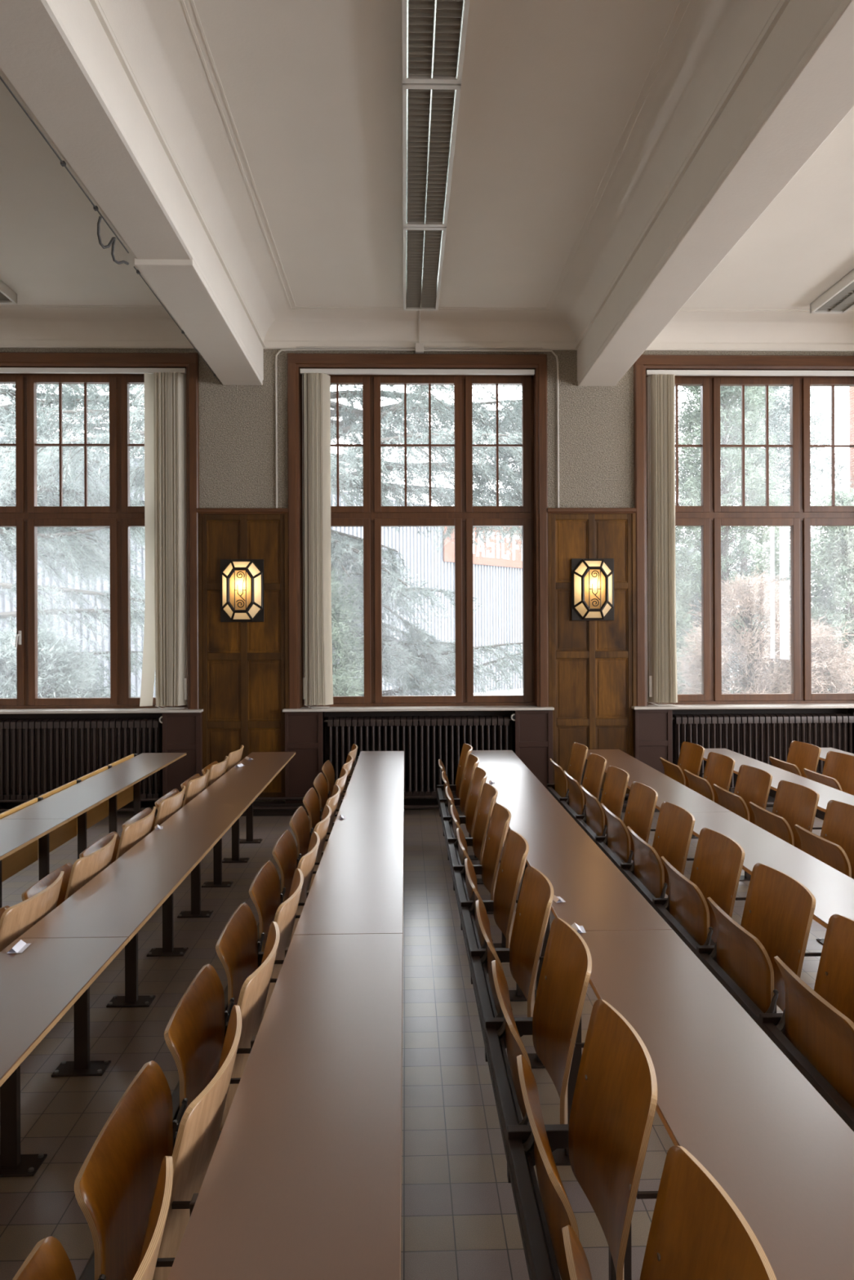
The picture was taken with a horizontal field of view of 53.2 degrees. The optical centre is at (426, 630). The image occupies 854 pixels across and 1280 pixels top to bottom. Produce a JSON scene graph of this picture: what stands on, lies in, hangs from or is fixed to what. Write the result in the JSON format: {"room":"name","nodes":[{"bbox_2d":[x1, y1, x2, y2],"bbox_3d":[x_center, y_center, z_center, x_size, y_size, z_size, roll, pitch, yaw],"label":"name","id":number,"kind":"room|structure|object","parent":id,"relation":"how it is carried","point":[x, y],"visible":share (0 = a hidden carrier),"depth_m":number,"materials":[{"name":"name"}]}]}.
{"room":"lecture hall","nodes":[
{"label":"lecture hall","id":0,"kind":"room"},
{"bbox_2d":[0,71,189,341],"bbox_3d":[-3.197,-2.766,1.318,2.940,0.240,13.200,0,0,-1],"label":"ceiling","id":1,"kind":"structure","parent":0,"point":[51,253],"depth_m":6.63,"materials":[{"name":"paint"}]},
{"bbox_2d":[0,280,17,304],"bbox_3d":[-3.642,-2.839,6.536,0.304,0.085,1.545,0,0,-1],"label":"ceiling light","id":2,"kind":"object","parent":1,"relation":"attached to","point":[8,296],"visible":1,"depth_m":7.20,"materials":[{"name":"white metal"}]},
{"bbox_2d":[0,807,826,1279],"bbox_3d":[0.746,1.757,1.419,15.650,0.120,14.000,0,0,-1],"label":"floor","id":3,"kind":"structure","parent":0,"point":[460,1221],"depth_m":3.21,"materials":[{"name":"tile"}]},
{"bbox_2d":[0,752,186,908],"bbox_3d":[-2.122,1.351,3.640,0.449,0.716,6.810,0,0,-1],"label":"desk","id":4,"kind":"object","parent":3,"relation":"on","point":[53,818],"visible":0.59,"depth_m":5.24,"materials":[{"name":"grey laminate"}]},
{"bbox_2d":[0,751,295,1177],"bbox_3d":[-1.317,1.356,3.661,0.636,0.700,6.810,0,0,-1],"label":"desk","id":5,"kind":"object","parent":3,"relation":"on","point":[72,945],"visible":0.98,"depth_m":3.19,"materials":[{"name":"brown laminate"}]},
{"bbox_2d":[7,939,31,953],"bbox_3d":[-1.288,0.997,2.697,0.048,0.015,0.083,0,0,-7],"label":"folded paper","id":6,"kind":"object","parent":5,"relation":"on","point":[20,946],"visible":1,"depth_m":2.69,"materials":[{"name":"white paper"}]},
{"bbox_2d":[0,871,64,951],"bbox_3d":[-1.479,1.146,3.022,0.267,0.453,0.577,0,0,-1],"label":"folding chair","id":7,"kind":"object","parent":5,"relation":"attached to","point":[15,920],"visible":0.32,"depth_m":2.92,"materials":[{"name":"brown wood"}]},
{"bbox_2d":[21,833,117,906],"bbox_3d":[-1.495,1.146,3.624,0.267,0.453,0.577,0,0,-1],"label":"folding chair","id":8,"kind":"object","parent":5,"relation":"attached to","point":[85,868],"visible":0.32,"depth_m":3.55,"materials":[{"name":"brown wood"}]},
{"bbox_2d":[79,806,155,864],"bbox_3d":[-1.510,1.146,4.225,0.267,0.453,0.577,0,0,-1],"label":"folding chair","id":9,"kind":"object","parent":5,"relation":"attached to","point":[132,833],"visible":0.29,"depth_m":4.14,"materials":[{"name":"brown wood"}]},
{"bbox_2d":[121,785,186,832],"bbox_3d":[-1.526,1.146,4.826,0.267,0.453,0.577,0,0,-1],"label":"folding chair","id":10,"kind":"object","parent":5,"relation":"attached to","point":[167,807],"visible":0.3,"depth_m":4.74,"materials":[{"name":"brown wood"}]},
{"bbox_2d":[154,768,208,809],"bbox_3d":[-1.541,1.146,5.427,0.267,0.453,0.577,0,0,-1],"label":"folding chair","id":11,"kind":"object","parent":5,"relation":"attached to","point":[195,787],"visible":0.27,"depth_m":5.31,"materials":[{"name":"brown wood"}]},
{"bbox_2d":[180,755,227,795],"bbox_3d":[-1.557,1.146,6.028,0.267,0.453,0.577,0,0,-1],"label":"folding chair","id":12,"kind":"object","parent":5,"relation":"attached to","point":[217,771],"visible":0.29,"depth_m":5.90,"materials":[{"name":"brown wood"}]},
{"bbox_2d":[201,745,244,782],"bbox_3d":[-1.572,1.147,6.630,0.267,0.453,0.577,0,0,-1],"label":"folding chair","id":13,"kind":"object","parent":5,"relation":"attached to","point":[234,757],"visible":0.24,"depth_m":6.50,"materials":[{"name":"brown wood"}]},
{"bbox_2d":[80,751,404,1279],"bbox_3d":[-0.419,1.352,3.684,0.636,0.700,6.810,0,0,-1],"label":"desk","id":14,"kind":"object","parent":3,"relation":"on","point":[302,1180],"visible":0.84,"depth_m":1.84,"materials":[{"name":"brown laminate"}]},
{"bbox_2d":[12,1155,174,1279],"bbox_3d":[-0.534,1.142,1.242,0.267,0.453,0.577,0,0,-1],"label":"folding chair","id":15,"kind":"object","parent":14,"relation":"attached to","point":[48,1260],"visible":0.94,"depth_m":1.44,"materials":[{"name":"brown wood"}]},
{"bbox_2d":[74,1004,241,1279],"bbox_3d":[-0.550,1.142,1.843,0.267,0.453,0.577,0,0,-1],"label":"folding chair","id":16,"kind":"object","parent":14,"relation":"attached to","point":[115,1185],"visible":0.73,"depth_m":1.76,"materials":[{"name":"brown wood"}]},
{"bbox_2d":[164,921,279,1131],"bbox_3d":[-0.565,1.142,2.444,0.267,0.453,0.577,0,0,-1],"label":"folding chair","id":17,"kind":"object","parent":14,"relation":"attached to","point":[194,1033],"visible":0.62,"depth_m":2.38,"materials":[{"name":"brown wood"}]},
{"bbox_2d":[215,868,303,1022],"bbox_3d":[-0.581,1.142,3.046,0.267,0.453,0.577,0,0,-1],"label":"folding chair","id":18,"kind":"object","parent":14,"relation":"attached to","point":[237,946],"visible":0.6,"depth_m":2.98,"materials":[{"name":"brown wood"}]},
{"bbox_2d":[248,831,319,951],"bbox_3d":[-0.596,1.142,3.647,0.267,0.453,0.577,0,0,-1],"label":"folding chair","id":19,"kind":"object","parent":14,"relation":"attached to","point":[264,889],"visible":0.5,"depth_m":3.58,"materials":[{"name":"brown wood"}]},
{"bbox_2d":[271,804,331,902],"bbox_3d":[-0.612,1.142,4.248,0.267,0.453,0.577,0,0,-1],"label":"folding chair","id":20,"kind":"object","parent":14,"relation":"attached to","point":[284,851],"visible":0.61,"depth_m":4.20,"materials":[{"name":"brown wood"}]},
{"bbox_2d":[289,784,340,862],"bbox_3d":[-0.627,1.142,4.849,0.267,0.453,0.577,0,0,-1],"label":"folding chair","id":21,"kind":"object","parent":14,"relation":"attached to","point":[300,821],"visible":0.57,"depth_m":4.81,"materials":[{"name":"brown wood"}]},
{"bbox_2d":[302,768,347,838],"bbox_3d":[-0.643,1.143,5.450,0.267,0.453,0.577,0,0,-1],"label":"folding chair","id":22,"kind":"object","parent":14,"relation":"attached to","point":[311,802],"visible":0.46,"depth_m":5.42,"materials":[{"name":"brown wood"}]},
{"bbox_2d":[313,755,353,817],"bbox_3d":[-0.658,1.143,6.052,0.267,0.453,0.577,0,0,-1],"label":"folding chair","id":23,"kind":"object","parent":14,"relation":"attached to","point":[320,783],"visible":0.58,"depth_m":6.02,"materials":[{"name":"brown wood"}]},
{"bbox_2d":[321,743,357,798],"bbox_3d":[-0.674,1.143,6.653,0.267,0.453,0.577,0,0,-1],"label":"folding chair","id":24,"kind":"object","parent":14,"relation":"attached to","point":[327,769],"visible":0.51,"depth_m":6.63,"materials":[{"name":"brown wood"}]},
{"bbox_2d":[436,750,853,1279],"bbox_3d":[0.480,1.348,3.708,0.636,0.700,6.810,0,0,-1],"label":"desk","id":25,"kind":"object","parent":3,"relation":"on","point":[727,1095],"visible":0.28,"depth_m":2.06,"materials":[{"name":"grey laminate"}]},
{"bbox_2d":[438,742,472,798],"bbox_3d":[0.225,1.139,6.676,0.267,0.453,0.577,0,0,-1],"label":"folding chair","id":26,"kind":"object","parent":25,"relation":"attached to","point":[467,749],"visible":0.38,"depth_m":6.84,"materials":[{"name":"brown wood"}]},
{"bbox_2d":[441,753,479,824],"bbox_3d":[0.240,1.139,6.075,0.267,0.453,0.577,0,0,-1],"label":"folding chair","id":27,"kind":"object","parent":25,"relation":"attached to","point":[473,761],"visible":0.52,"depth_m":6.24,"materials":[{"name":"brown wood"}]},
{"bbox_2d":[445,766,487,847],"bbox_3d":[0.256,1.139,5.474,0.267,0.453,0.577,0,0,-1],"label":"folding chair","id":28,"kind":"object","parent":25,"relation":"attached to","point":[479,779],"visible":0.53,"depth_m":5.63,"materials":[{"name":"brown wood"}]},
{"bbox_2d":[450,782,497,875],"bbox_3d":[0.272,1.139,4.872,0.267,0.453,0.577,0,0,-1],"label":"folding chair","id":29,"kind":"object","parent":25,"relation":"attached to","point":[489,793],"visible":0.66,"depth_m":5.01,"materials":[{"name":"brown wood"}]},
{"bbox_2d":[456,803,511,900],"bbox_3d":[0.287,1.139,4.271,0.267,0.453,0.577,0,0,-1],"label":"folding chair","id":30,"kind":"object","parent":25,"relation":"attached to","point":[500,817],"visible":0.65,"depth_m":4.40,"materials":[{"name":"brown wood"}]},
{"bbox_2d":[464,829,528,948],"bbox_3d":[0.303,1.138,3.670,0.267,0.453,0.577,0,0,-1],"label":"folding chair","id":31,"kind":"object","parent":25,"relation":"attached to","point":[516,847],"visible":0.72,"depth_m":3.79,"materials":[{"name":"brown wood"}]},
{"bbox_2d":[475,865,554,1017],"bbox_3d":[0.318,1.138,3.069,0.267,0.453,0.577,0,0,-1],"label":"folding chair","id":32,"kind":"object","parent":25,"relation":"attached to","point":[536,893],"visible":0.8,"depth_m":3.17,"materials":[{"name":"brown wood"}]},
{"bbox_2d":[491,917,591,1124],"bbox_3d":[0.334,1.138,2.468,0.267,0.453,0.577,0,0,-1],"label":"folding chair","id":33,"kind":"object","parent":25,"relation":"attached to","point":[566,966],"visible":0.87,"depth_m":2.55,"materials":[{"name":"brown wood"}]},
{"bbox_2d":[516,999,657,1279],"bbox_3d":[0.349,1.138,1.866,0.267,0.453,0.577,0,0,-1],"label":"folding chair","id":34,"kind":"object","parent":25,"relation":"attached to","point":[615,1100],"visible":0.95,"depth_m":1.92,"materials":[{"name":"brown wood"}]},
{"bbox_2d":[561,1146,777,1279],"bbox_3d":[0.365,1.138,1.265,0.267,0.453,0.577,0,0,-1],"label":"folding chair","id":35,"kind":"object","parent":25,"relation":"attached to","point":[697,1232],"visible":1,"depth_m":1.43,"materials":[{"name":"brown wood"}]},
{"bbox_2d":[546,749,853,1132],"bbox_3d":[1.379,1.344,3.731,0.636,0.700,6.810,0,0,-1],"label":"desk","id":36,"kind":"object","parent":3,"relation":"on","point":[833,891],"visible":0.33,"depth_m":3.70,"materials":[{"name":"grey laminate"}]},
{"bbox_2d":[549,742,588,797],"bbox_3d":[1.124,1.135,6.699,0.267,0.453,0.577,0,0,-1],"label":"folding chair","id":37,"kind":"object","parent":36,"relation":"attached to","point":[579,752],"visible":0.68,"depth_m":6.75,"materials":[{"name":"brown wood"}]},
{"bbox_2d":[563,752,606,814],"bbox_3d":[1.139,1.135,6.098,0.267,0.453,0.577,0,0,-1],"label":"folding chair","id":38,"kind":"object","parent":36,"relation":"attached to","point":[596,764],"visible":0.66,"depth_m":6.15,"materials":[{"name":"brown wood"}]},
{"bbox_2d":[579,765,629,835],"bbox_3d":[1.155,1.135,5.497,0.267,0.453,0.577,0,0,-1],"label":"folding chair","id":39,"kind":"object","parent":36,"relation":"attached to","point":[616,780],"visible":0.66,"depth_m":5.55,"materials":[{"name":"brown wood"}]},
{"bbox_2d":[600,781,657,862],"bbox_3d":[1.170,1.135,4.896,0.267,0.453,0.577,0,0,-1],"label":"folding chair","id":40,"kind":"object","parent":36,"relation":"attached to","point":[642,798],"visible":0.78,"depth_m":4.94,"materials":[{"name":"brown wood"}]},
{"bbox_2d":[626,801,694,897],"bbox_3d":[1.186,1.135,4.294,0.267,0.453,0.577,0,0,-1],"label":"folding chair","id":41,"kind":"object","parent":36,"relation":"attached to","point":[675,824],"visible":0.72,"depth_m":4.33,"materials":[{"name":"brown wood"}]},
{"bbox_2d":[660,827,746,945],"bbox_3d":[1.201,1.135,3.693,0.267,0.453,0.577,0,0,-1],"label":"folding chair","id":42,"kind":"object","parent":36,"relation":"attached to","point":[718,859],"visible":0.79,"depth_m":3.72,"materials":[{"name":"brown wood"}]},
{"bbox_2d":[706,862,821,1013],"bbox_3d":[1.217,1.135,3.092,0.267,0.453,0.577,0,0,-1],"label":"folding chair","id":43,"kind":"object","parent":36,"relation":"attached to","point":[778,913],"visible":0.8,"depth_m":3.09,"materials":[{"name":"brown wood"}]},
{"bbox_2d":[773,914,853,1108],"bbox_3d":[1.232,1.134,2.491,0.267,0.453,0.577,0,0,-1],"label":"folding chair","id":44,"kind":"object","parent":36,"relation":"attached to","point":[819,1022],"visible":0.84,"depth_m":2.60,"materials":[{"name":"brown wood"}]},
{"bbox_2d":[691,748,853,945],"bbox_3d":[2.277,1.340,3.754,0.636,0.700,6.810,0,0,-1],"label":"desk","id":45,"kind":"object","parent":3,"relation":"on","point":[826,793],"visible":0.06,"depth_m":5.71,"materials":[{"name":"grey laminate"}]},
{"bbox_2d":[659,741,704,787],"bbox_3d":[2.022,1.131,6.722,0.267,0.453,0.577,0,0,-1],"label":"folding chair","id":46,"kind":"object","parent":45,"relation":"attached to","point":[691,756],"visible":0.52,"depth_m":6.78,"materials":[{"name":"brown wood"}]},
{"bbox_2d":[684,751,734,804],"bbox_3d":[2.038,1.131,6.121,0.267,0.453,0.577,0,0,-1],"label":"folding chair","id":47,"kind":"object","parent":45,"relation":"attached to","point":[718,770],"visible":0.48,"depth_m":6.17,"materials":[{"name":"brown wood"}]},
{"bbox_2d":[712,764,773,824],"bbox_3d":[2.053,1.131,5.520,0.267,0.453,0.577,0,0,-1],"label":"folding chair","id":48,"kind":"object","parent":45,"relation":"attached to","point":[753,784],"visible":0.5,"depth_m":5.56,"materials":[{"name":"brown wood"}]},
{"bbox_2d":[748,780,822,849],"bbox_3d":[2.069,1.131,4.919,0.267,0.453,0.577,0,0,-1],"label":"folding chair","id":49,"kind":"object","parent":45,"relation":"attached to","point":[794,803],"visible":0.49,"depth_m":4.94,"materials":[{"name":"brown wood"}]},
{"bbox_2d":[794,800,853,879],"bbox_3d":[2.084,1.131,4.318,0.267,0.453,0.577,0,0,-1],"label":"folding chair","id":50,"kind":"object","parent":45,"relation":"attached to","point":[834,847],"visible":0.47,"depth_m":4.40,"materials":[{"name":"brown wood"}]},
{"bbox_2d":[768,747,853,820],"bbox_3d":[3.176,1.336,3.777,0.636,0.700,6.810,0,0,-1],"label":"desk","id":51,"kind":"object","parent":3,"relation":"on","point":[819,814],"visible":0.06,"depth_m":6.83,"materials":[{"name":"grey laminate"}]},
{"bbox_2d":[768,740,822,777],"bbox_3d":[2.921,1.127,6.746,0.267,0.453,0.577,0,0,-1],"label":"folding chair","id":52,"kind":"object","parent":51,"relation":"attached to","point":[801,755],"visible":0.36,"depth_m":6.79,"materials":[{"name":"brown wood"}]},
{"bbox_2d":[803,751,853,795],"bbox_3d":[2.937,1.127,6.144,0.267,0.453,0.577,0,0,-1],"label":"folding chair","id":53,"kind":"object","parent":51,"relation":"attached to","point":[837,773],"visible":0.45,"depth_m":6.20,"materials":[{"name":"brown wood"}]},
{"bbox_2d":[0,347,853,801],"bbox_3d":[0.710,-0.678,8.231,15.350,4.750,0.420,0,0,-1],"label":"wall","id":54,"kind":"structure","parent":0,"point":[237,464],"depth_m":7.99,"materials":[{"name":"white paint"}]},
{"bbox_2d":[0,715,162,808],"bbox_3d":[-3.306,1.222,7.937,1.825,0.864,0.212,0,0,-1],"label":"radiator","id":55,"kind":"object","parent":54,"relation":"attached to","point":[30,748],"visible":0.65,"depth_m":7.87,"materials":[{"name":"black metal"}]},
{"bbox_2d":[0,304,195,348],"bbox_3d":[-3.197,-2.757,1.318,2.940,0.271,13.200,0,0,-1],"label":"trim","id":56,"kind":"structure","parent":54,"relation":"attached to","point":[4,343],"depth_m":7.90,"materials":[{"name":"paint"}]},
{"bbox_2d":[0,712,202,812],"bbox_3d":[-3.322,1.237,7.943,2.480,0.955,0.267,0,0,-1],"label":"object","id":57,"kind":"structure","parent":54,"relation":"attached to","point":[182,732],"depth_m":7.85,"materials":[{"name":"brown paint"}]},
{"bbox_2d":[0,351,203,714],"bbox_3d":[-3.335,-0.892,7.958,2.507,3.352,0.358,0,0,-1],"label":"window","id":58,"kind":"structure","parent":54,"relation":"in","point":[26,516],"depth_m":8.01,"materials":[{"name":"red wood"}]},
{"bbox_2d":[0,367,187,709],"bbox_3d":[-3.329,-0.850,7.899,2.192,3.158,0.120,0,0,-1],"label":"vertical blind","id":59,"kind":"object","parent":58,"relation":"attached to","point":[165,651],"visible":1,"depth_m":7.89,"materials":[{"name":"white fabric"}]},
{"bbox_2d":[196,507,288,797],"bbox_3d":[-1.700,0.216,7.923,0.834,2.702,0.068,0,0,-1],"label":"panelling","id":60,"kind":"object","parent":54,"relation":"attached to","point":[243,666],"visible":0.86,"depth_m":7.93,"materials":[{"name":"brown wood"}]},
{"bbox_2d":[220,559,264,622],"bbox_3d":[-1.711,-0.371,7.859,0.400,0.580,0.113,0,0,-1],"label":"wall sconce","id":61,"kind":"object","parent":60,"relation":"attached to","point":[242,580],"visible":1,"depth_m":7.85,"materials":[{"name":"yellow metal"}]},
{"bbox_2d":[275,311,559,507],"bbox_3d":[-0.081,-2.019,7.738,2.653,1.759,0.515,0,0,-1],"label":"conduit","id":62,"kind":"object","parent":54,"relation":"attached to","point":[285,349],"visible":0.95,"depth_m":7.97,"materials":[{"name":"beige"}]},
{"bbox_2d":[282,352,554,712],"bbox_3d":[-0.086,-0.906,8.042,2.507,3.352,0.358,0,0,-1],"label":"window","id":63,"kind":"structure","parent":54,"relation":"in","point":[532,516],"depth_m":8.09,"materials":[{"name":"red wood"}]},
{"bbox_2d":[299,368,534,708],"bbox_3d":[-0.081,-0.864,7.982,2.190,3.158,0.119,0,0,-1],"label":"vertical blind","id":64,"kind":"object","parent":63,"relation":"attached to","point":[317,683],"visible":1,"depth_m":7.92,"materials":[{"name":"white fabric"}]},
{"bbox_2d":[284,710,552,808],"bbox_3d":[-0.073,1.223,8.027,2.480,0.955,0.267,0,0,-1],"label":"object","id":65,"kind":"structure","parent":54,"relation":"attached to","point":[530,736],"depth_m":7.93,"materials":[{"name":"brown paint"}]},
{"bbox_2d":[323,713,515,799],"bbox_3d":[-0.062,1.208,8.021,1.825,0.864,0.212,0,0,-1],"label":"radiator","id":66,"kind":"object","parent":54,"relation":"attached to","point":[481,721],"visible":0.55,"depth_m":7.94,"materials":[{"name":"black metal"}]},
{"bbox_2d":[88,0,790,350],"bbox_3d":[0.113,-2.771,1.404,2.942,0.271,13.200,0,0,-1],"label":"trim","id":67,"kind":"structure","parent":54,"relation":"attached to","point":[270,344],"depth_m":5.43,"materials":[{"name":"paint"}]},
{"bbox_2d":[415,342,423,353],"bbox_3d":[-0.070,-2.632,7.956,0.078,0.080,0.060,0,0,-1],"label":"junction box","id":68,"kind":"object","parent":67,"relation":"attached to","point":[419,346],"visible":1,"depth_m":7.93,"materials":[{"name":"beige plastic"}]},
{"bbox_2d":[240,798,659,816],"bbox_3d":[0.527,1.643,7.959,14.950,0.110,0.115,0,0,-1],"label":"baseboard","id":69,"kind":"structure","parent":54,"relation":"attached to","point":[255,813],"depth_m":7.85,"materials":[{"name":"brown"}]},
{"bbox_2d":[546,507,636,794],"bbox_3d":[1.549,0.202,8.007,0.834,2.702,0.068,0,0,-1],"label":"panelling","id":70,"kind":"object","parent":54,"relation":"attached to","point":[592,664],"visible":0.75,"depth_m":8.01,"materials":[{"name":"brown wood"}]},
{"bbox_2d":[571,558,613,620],"bbox_3d":[1.553,-0.385,7.943,0.400,0.580,0.113,0,0,-1],"label":"wall sconce","id":71,"kind":"object","parent":70,"relation":"attached to","point":[592,579],"visible":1,"depth_m":7.93,"materials":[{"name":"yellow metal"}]},
{"bbox_2d":[631,354,853,710],"bbox_3d":[3.163,-0.920,8.125,2.507,3.352,0.358,0,0,-1],"label":"window","id":72,"kind":"structure","parent":54,"relation":"in","point":[800,516],"depth_m":8.18,"materials":[{"name":"red wood"}]},
{"bbox_2d":[645,369,853,706],"bbox_3d":[3.168,-0.878,8.066,2.190,3.158,0.120,0,0,-1],"label":"curtain","id":73,"kind":"object","parent":72,"relation":"attached to","point":[662,687],"visible":1,"depth_m":8.01,"materials":[{"name":"white fabric"}]},
{"bbox_2d":[633,707,853,801],"bbox_3d":[3.176,1.209,8.111,2.480,0.955,0.267,0,0,-1],"label":"sill joinery","id":74,"kind":"structure","parent":54,"relation":"attached to","point":[652,728],"depth_m":7.96,"materials":[{"name":"brown paint"}]},
{"bbox_2d":[645,308,853,351],"bbox_3d":[3.411,-2.785,1.489,2.940,0.271,13.200,0,0,-1],"label":"trim","id":75,"kind":"structure","parent":54,"relation":"attached to","point":[660,346],"depth_m":8.06,"materials":[{"name":"paint"}]},
{"bbox_2d":[672,712,853,792],"bbox_3d":[3.192,1.194,8.105,1.825,0.864,0.212,0,0,-1],"label":"radiator","id":76,"kind":"object","parent":54,"relation":"attached to","point":[762,736],"visible":0.52,"depth_m":8.04,"materials":[{"name":"black metal"}]},
{"bbox_2d":[96,0,782,342],"bbox_3d":[0.113,-2.780,1.404,2.942,0.240,13.200,0,0,-1],"label":"ceiling","id":77,"kind":"structure","parent":0,"point":[550,90],"depth_m":5.01,"materials":[{"name":"paint"}]},
{"bbox_2d":[403,226,446,311],"bbox_3d":[-0.036,-2.854,6.729,0.304,0.085,1.545,0,0,-1],"label":"ceiling light","id":78,"kind":"object","parent":77,"relation":"attached to","point":[423,246],"visible":0.91,"depth_m":6.62,"materials":[{"name":"white metal"}]},
{"bbox_2d":[402,83,461,226],"bbox_3d":[0.004,-2.854,5.172,0.304,0.085,1.545,0,0,-1],"label":"ceiling light","id":79,"kind":"object","parent":77,"relation":"attached to","point":[430,111],"visible":0.94,"depth_m":5.01,"materials":[{"name":"white metal"}]},
{"bbox_2d":[401,0,470,84],"bbox_3d":[0.044,-2.855,3.614,0.304,0.085,1.545,0,0,-1],"label":"ceiling light","id":80,"kind":"object","parent":77,"relation":"attached to","point":[433,32],"visible":1,"depth_m":4.07,"materials":[{"name":"white metal"}]},
{"bbox_2d":[652,106,853,343],"bbox_3d":[3.411,-2.795,1.489,2.940,0.240,13.200,0,0,-1],"label":"ceiling","id":81,"kind":"structure","parent":0,"point":[802,245],"depth_m":6.87,"materials":[{"name":"paint"}]},
{"bbox_2d":[809,268,853,313],"bbox_3d":[3.587,-2.870,6.843,0.304,0.085,1.545,0,0,-1],"label":"ceiling light","id":82,"kind":"object","parent":81,"relation":"attached to","point":[839,298],"visible":1,"depth_m":7.34,"materials":[{"name":"white metal"}]},
{"bbox_3d":[-6.937,-0.645,1.232,0.300,4.750,14.020,0,0,-1],"label":"wall","id":83,"kind":"structure","parent":0,"visible":0},
{"bbox_2d":[0,792,773,813],"bbox_3d":[0.529,1.580,7.876,14.950,0.121,0.036,0,0,-1],"label":"baseboard","id":84,"kind":"structure","parent":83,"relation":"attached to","point":[406,806],"depth_m":7.82,"materials":[{"name":"brown paint"}]},
{"bbox_3d":[0.725,-3.153,1.430,15.650,0.200,14.020,0,0,-1],"label":"ceiling slab","id":85,"kind":"structure","parent":0,"visible":0},
{"bbox_2d":[0,0,263,385],"bbox_3d":[-1.544,-2.671,1.361,0.373,0.765,13.200,0,0,-1],"label":"ceiling beam","id":86,"kind":"structure","parent":85,"relation":"attached to","point":[58,57],"depth_m":4.31,"materials":[{"name":"paint"}]},
{"bbox_2d":[0,75,220,382],"bbox_3d":[-1.825,-2.266,4.155,0.051,0.142,7.400,0,0,-1],"label":"cable","id":87,"kind":"object","parent":86,"relation":"attached to","point":[63,163],"visible":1,"depth_m":4.83,"materials":[{"name":"grey plastic"}]},
{"bbox_2d":[577,0,853,386],"bbox_3d":[1.763,-2.685,1.446,0.358,0.765,13.200,0,0,-1],"label":"ceiling beam","id":88,"kind":"structure","parent":85,"relation":"attached to","point":[798,87],"depth_m":4.41,"materials":[{"name":"paint"}]},
{"label":"outside","id":89,"kind":"structure","parent":0,"visible":0},
{"bbox_2d":[451,670,826,695],"bbox_3d":[-1.257,2.805,49.194,120.000,0.400,81.580,0,0,-1],"label":"ground","id":90,"kind":"structure","parent":89,"point":[504,692],"depth_m":35.53,"materials":[{"name":"grey"}]},
{"bbox_2d":[0,616,110,697],"bbox_3d":[-5.896,1.309,12.449,2.953,3.107,2.911,0,0,-38],"label":"shrub","id":91,"kind":"object","parent":90,"relation":"on","point":[64,667],"visible":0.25,"depth_m":12.17,"materials":[{"name":"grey plant"}]},
{"bbox_2d":[0,383,155,697],"bbox_3d":[-5.903,-1.766,14.553,7.027,10.119,10.478,0,0,-1],"label":"cedar tree","id":92,"kind":"object","parent":90,"relation":"on","point":[51,539],"visible":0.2,"depth_m":14.37,"materials":[{"name":"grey plant"}]},
{"bbox_2d":[0,384,523,696],"bbox_3d":[-0.976,-2.340,12.255,10.232,9.995,7.851,0,0,-29],"label":"cedar tree","id":93,"kind":"object","parent":90,"relation":"on","point":[395,663],"visible":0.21,"depth_m":12.84,"materials":[{"name":"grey plant"}]},
{"bbox_2d":[331,568,364,696],"bbox_3d":[-1.616,0.906,12.165,2.280,3.845,2.184,0,0,33],"label":"shrub","id":94,"kind":"object","parent":90,"relation":"on","point":[341,681],"visible":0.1,"depth_m":11.90,"materials":[{"name":"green plant"}]},
{"bbox_2d":[0,436,700,697],"bbox_3d":[-5.942,-1.075,35.535,12.176,7.600,58.174,0,0,41],"label":"building","id":95,"kind":"structure","parent":90,"relation":"on","point":[497,577],"depth_m":33.65,"materials":[{"name":"grey"}]},
{"bbox_2d":[432,385,772,693],"bbox_3d":[3.353,-2.395,16.384,6.903,10.232,8.182,0,0,39],"label":"cedar tree","id":96,"kind":"object","parent":90,"relation":"on","point":[513,461],"visible":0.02,"depth_m":15.31,"materials":[{"name":"grey plant"}]},
{"bbox_2d":[675,386,790,693],"bbox_3d":[5.019,-1.988,14.312,3.233,9.256,3.213,0,0,-12],"label":"conifer tree","id":97,"kind":"object","parent":90,"relation":"on","point":[690,486],"visible":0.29,"depth_m":13.90,"materials":[{"name":"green plant"}]},
{"bbox_2d":[675,386,830,693],"bbox_3d":[6.480,-2.509,17.688,4.489,10.285,4.324,0,0,-25],"label":"conifer tree","id":98,"kind":"object","parent":90,"relation":"on","point":[776,424],"visible":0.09,"depth_m":17.10,"materials":[{"name":"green plant"}]},
{"bbox_2d":[675,565,835,693],"bbox_3d":[4.623,0.954,12.137,2.360,3.770,2.423,0,0,2],"label":"shrub","id":99,"kind":"object","parent":90,"relation":"on","point":[744,598],"visible":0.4,"depth_m":11.79,"materials":[{"name":"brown plant"}]},
{"bbox_2d":[679,386,853,683],"bbox_3d":[8.950,-3.006,22.246,6.423,11.236,6.582,0,0,-6],"label":"conifer tree","id":100,"kind":"object","parent":90,"relation":"on","point":[840,466],"visible":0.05,"depth_m":21.52,"materials":[{"name":"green plant"}]},
{"bbox_2d":[726,608,853,693],"bbox_3d":[5.465,1.220,12.554,2.536,3.133,2.579,0,0,-22],"label":"shrub","id":101,"kind":"object","parent":90,"relation":"on","point":[827,646],"visible":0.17,"depth_m":12.10,"materials":[{"name":"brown plant"}]},
{"bbox_2d":[788,480,853,693],"bbox_3d":[6.419,0.206,12.947,2.328,5.106,2.249,0,0,5],"label":"conifer tree","id":102,"kind":"object","parent":90,"relation":"on","point":[836,548],"visible":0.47,"depth_m":12.78,"materials":[{"name":"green plant"}]},
{"bbox_2d":[848,386,853,495],"bbox_3d":[13.581,-2.658,17.356,5.930,10.400,8.000,0,0,-1],"label":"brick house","id":103,"kind":"structure","parent":90,"relation":"on","point":[851,388],"depth_m":21.17,"materials":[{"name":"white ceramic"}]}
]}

